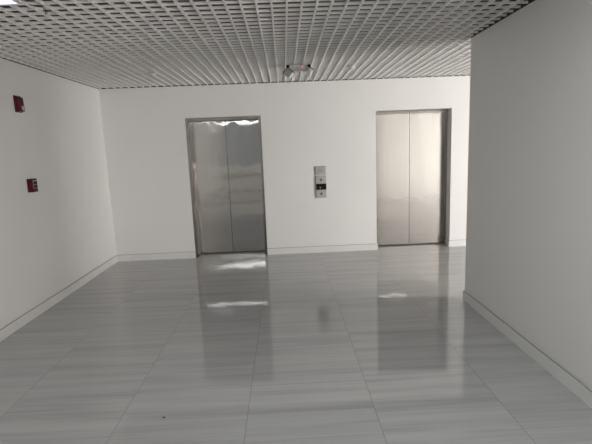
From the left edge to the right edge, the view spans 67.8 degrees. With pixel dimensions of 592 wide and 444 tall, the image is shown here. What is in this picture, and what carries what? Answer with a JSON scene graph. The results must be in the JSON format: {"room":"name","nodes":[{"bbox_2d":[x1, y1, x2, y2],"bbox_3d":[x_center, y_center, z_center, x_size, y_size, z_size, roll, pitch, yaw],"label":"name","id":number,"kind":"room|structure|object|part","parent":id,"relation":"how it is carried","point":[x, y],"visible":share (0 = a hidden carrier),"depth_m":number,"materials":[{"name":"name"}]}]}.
{"room":"elevator lobby","nodes":[
{"label":"elevator lobby","id":0,"kind":"room"},
{"bbox_2d":[0,6,116,328],"bbox_3d":[-2.798,-0.012,1.115,0.200,3.150,11.759,-2,10,-1],"label":"wall","id":1,"kind":"structure","parent":0,"point":[51,237],"depth_m":4.95,"materials":[{"name":"white paint"}]},
{"bbox_2d":[13,95,24,112],"bbox_3d":[-2.789,-1.193,4.453,0.060,0.164,0.110,-2,10,-1],"label":"fire alarm strobe","id":2,"kind":"object","parent":1,"relation":"attached to","point":[18,101],"visible":1,"depth_m":4.42,"materials":[{"name":"red plastic"}]},
{"bbox_2d":[26,178,37,192],"bbox_3d":[-2.756,-0.384,4.609,0.064,0.140,0.096,-2,10,-1],"label":"fire alarm","id":3,"kind":"object","parent":1,"relation":"attached to","point":[32,185],"visible":1,"depth_m":4.57,"materials":[{"name":"red plastic"}]},
{"bbox_2d":[0,255,117,341],"bbox_3d":[-2.629,1.497,1.289,0.014,0.104,11.295,-2,10,-1],"label":"baseboard","id":4,"kind":"structure","parent":1,"relation":"attached to","point":[9,329],"depth_m":4.90,"materials":[{"name":"white paint"}]},
{"bbox_2d":[16,0,471,48],"bbox_3d":[2.316,-1.883,0.922,10.671,0.200,11.909,-2,10,-1],"label":"ceiling slab","id":5,"kind":"structure","parent":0,"point":[170,1],"depth_m":5.11,"materials":[{"name":"grey concrete"}]},
{"bbox_2d":[0,0,527,88],"bbox_3d":[2.341,-1.241,0.957,10.155,0.021,11.345,-2,10,-1],"label":"ceiling","id":6,"kind":"structure","parent":0,"point":[100,72],"depth_m":3.99,"materials":[{"name":"white metal"}]},
{"bbox_2d":[0,0,19,4],"bbox_3d":[-1.926,-1.323,2.547,0.415,0.010,0.405,-2,10,-1],"label":"recessed light","id":7,"kind":"object","parent":6,"relation":"in","point":[2,2],"visible":1,"depth_m":2.71,"materials":[{"name":"white plastic"}]},
{"bbox_2d":[148,72,156,76],"bbox_3d":[-1.739,-1.784,5.332,0.104,0.040,0.104,-2,10,-1],"label":"smoke detector","id":8,"kind":"object","parent":6,"relation":"attached to","point":[152,74],"visible":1,"depth_m":5.30,"materials":[{"name":"white plastic"}]},
{"bbox_2d":[283,64,312,78],"bbox_3d":[0.025,-1.756,5.145,0.363,0.162,0.138,-2,10,-1],"label":"emergency light","id":9,"kind":"object","parent":6,"relation":"attached to","point":[289,71],"visible":1,"depth_m":5.13,"materials":[{"name":"white plastic"}]},
{"bbox_2d":[347,65,355,69],"bbox_3d":[0.676,-1.889,5.391,0.104,0.040,0.104,-2,10,-1],"label":"smoke detector","id":10,"kind":"object","parent":6,"relation":"attached to","point":[350,67],"visible":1,"depth_m":5.36,"materials":[{"name":"white plastic"}]},
{"bbox_2d":[98,39,469,254],"bbox_3d":[2.271,-1.183,6.874,10.271,3.150,0.300,-2,10,-1],"label":"wall","id":11,"kind":"structure","parent":0,"point":[305,126],"depth_m":6.67,"materials":[{"name":"white paint"}]},
{"bbox_2d":[117,252,195,261],"bbox_3d":[-2.184,0.540,6.876,1.222,0.104,0.014,-2,10,-1],"label":"baseboard","id":12,"kind":"structure","parent":11,"relation":"attached to","point":[175,255],"depth_m":6.87,"materials":[{"name":"white paint"}]},
{"bbox_2d":[185,116,267,257],"bbox_3d":[-1.055,-0.538,6.885,1.123,2.137,0.275,-2,10,-1],"label":"elevator door","id":13,"kind":"structure","parent":11,"relation":"in","point":[225,156],"depth_m":6.95,"materials":[{"name":"silver metal"}]},
{"bbox_3d":[-1.325,-0.538,6.981,0.530,2.094,0.028,-2,10,-1],"label":"door panel","id":14,"kind":"part","parent":13,"relation":"part of","materials":[{"name":"silver metal"}]},
{"bbox_3d":[-1.015,0.500,7.125,1.123,0.007,0.103,-2,10,-1],"label":"sill","id":15,"kind":"part","parent":13,"relation":"part of","materials":[{"name":"metal"}]},
{"bbox_3d":[-0.791,-0.561,6.992,0.530,2.094,0.028,-2,10,-1],"label":"door panel","id":16,"kind":"part","parent":13,"relation":"part of","materials":[{"name":"silver metal"}]},
{"bbox_2d":[315,166,325,174],"bbox_3d":[0.375,-0.786,6.721,0.166,0.126,0.026,-2,10,-1],"label":"switch plate","id":17,"kind":"object","parent":11,"relation":"attached to","point":[319,170],"visible":1,"depth_m":6.71,"materials":[{"name":"metal"}]},
{"bbox_2d":[315,175,326,197],"bbox_3d":[0.384,-0.542,6.761,0.164,0.338,0.029,-2,10,-1],"label":"station","id":18,"kind":"object","parent":11,"relation":"attached to","point":[320,181],"visible":1,"depth_m":6.75,"materials":[{"name":"metal"}]},
{"bbox_2d":[267,243,377,254],"bbox_3d":[0.420,0.414,7.008,1.744,0.104,0.169,-2,10,-1],"label":"baseboard","id":19,"kind":"structure","parent":11,"relation":"attached to","point":[355,247],"depth_m":6.92,"materials":[{"name":"white paint"}]},
{"bbox_2d":[376,109,447,246],"bbox_3d":[1.810,-0.675,7.020,1.150,2.137,0.125,-2,10,-1],"label":"elevator door","id":20,"kind":"structure","parent":11,"relation":"in","point":[411,146],"depth_m":7.02,"materials":[{"name":"silver metal"}]},
{"bbox_3d":[1.535,-0.662,7.041,0.544,2.094,0.028,-2,10,-1],"label":"door panel","id":21,"kind":"part","parent":20,"relation":"part of","materials":[{"name":"silver metal"}]},
{"bbox_3d":[1.852,0.376,7.185,1.150,0.007,0.103,-2,10,-1],"label":"sill","id":22,"kind":"part","parent":20,"relation":"part of","materials":[{"name":"metal"}]},
{"bbox_3d":[2.083,-0.685,7.053,0.544,2.094,0.028,-2,10,-1],"label":"door panel","id":23,"kind":"part","parent":20,"relation":"part of","materials":[{"name":"silver metal"}]},
{"bbox_2d":[445,238,465,246],"bbox_3d":[4.829,0.223,7.101,4.832,0.104,0.169,-2,10,-1],"label":"baseboard","id":24,"kind":"structure","parent":11,"relation":"attached to","point":[452,243],"depth_m":6.97,"materials":[{"name":"white paint"}]},
{"bbox_2d":[0,244,591,443],"bbox_3d":[2.447,1.398,1.448,10.571,0.150,11.859,-2,10,-1],"label":"floor","id":25,"kind":"structure","parent":0,"point":[384,345],"depth_m":3.45,"materials":[{"name":"tile"}]},
{"bbox_2d":[465,0,591,390],"bbox_3d":[4.589,-0.548,2.553,5.677,3.150,3.757,-2,10,-1],"label":"wall","id":26,"kind":"structure","parent":0,"point":[528,262],"depth_m":3.20,"materials":[{"name":"white paint"}]},
{"bbox_2d":[463,290,591,407],"bbox_3d":[1.906,1.071,2.754,0.214,0.104,3.771,-2,10,-1],"label":"baseboard","id":27,"kind":"structure","parent":26,"relation":"attached to","point":[580,390],"depth_m":3.28,"materials":[{"name":"white tile"}]}
]}

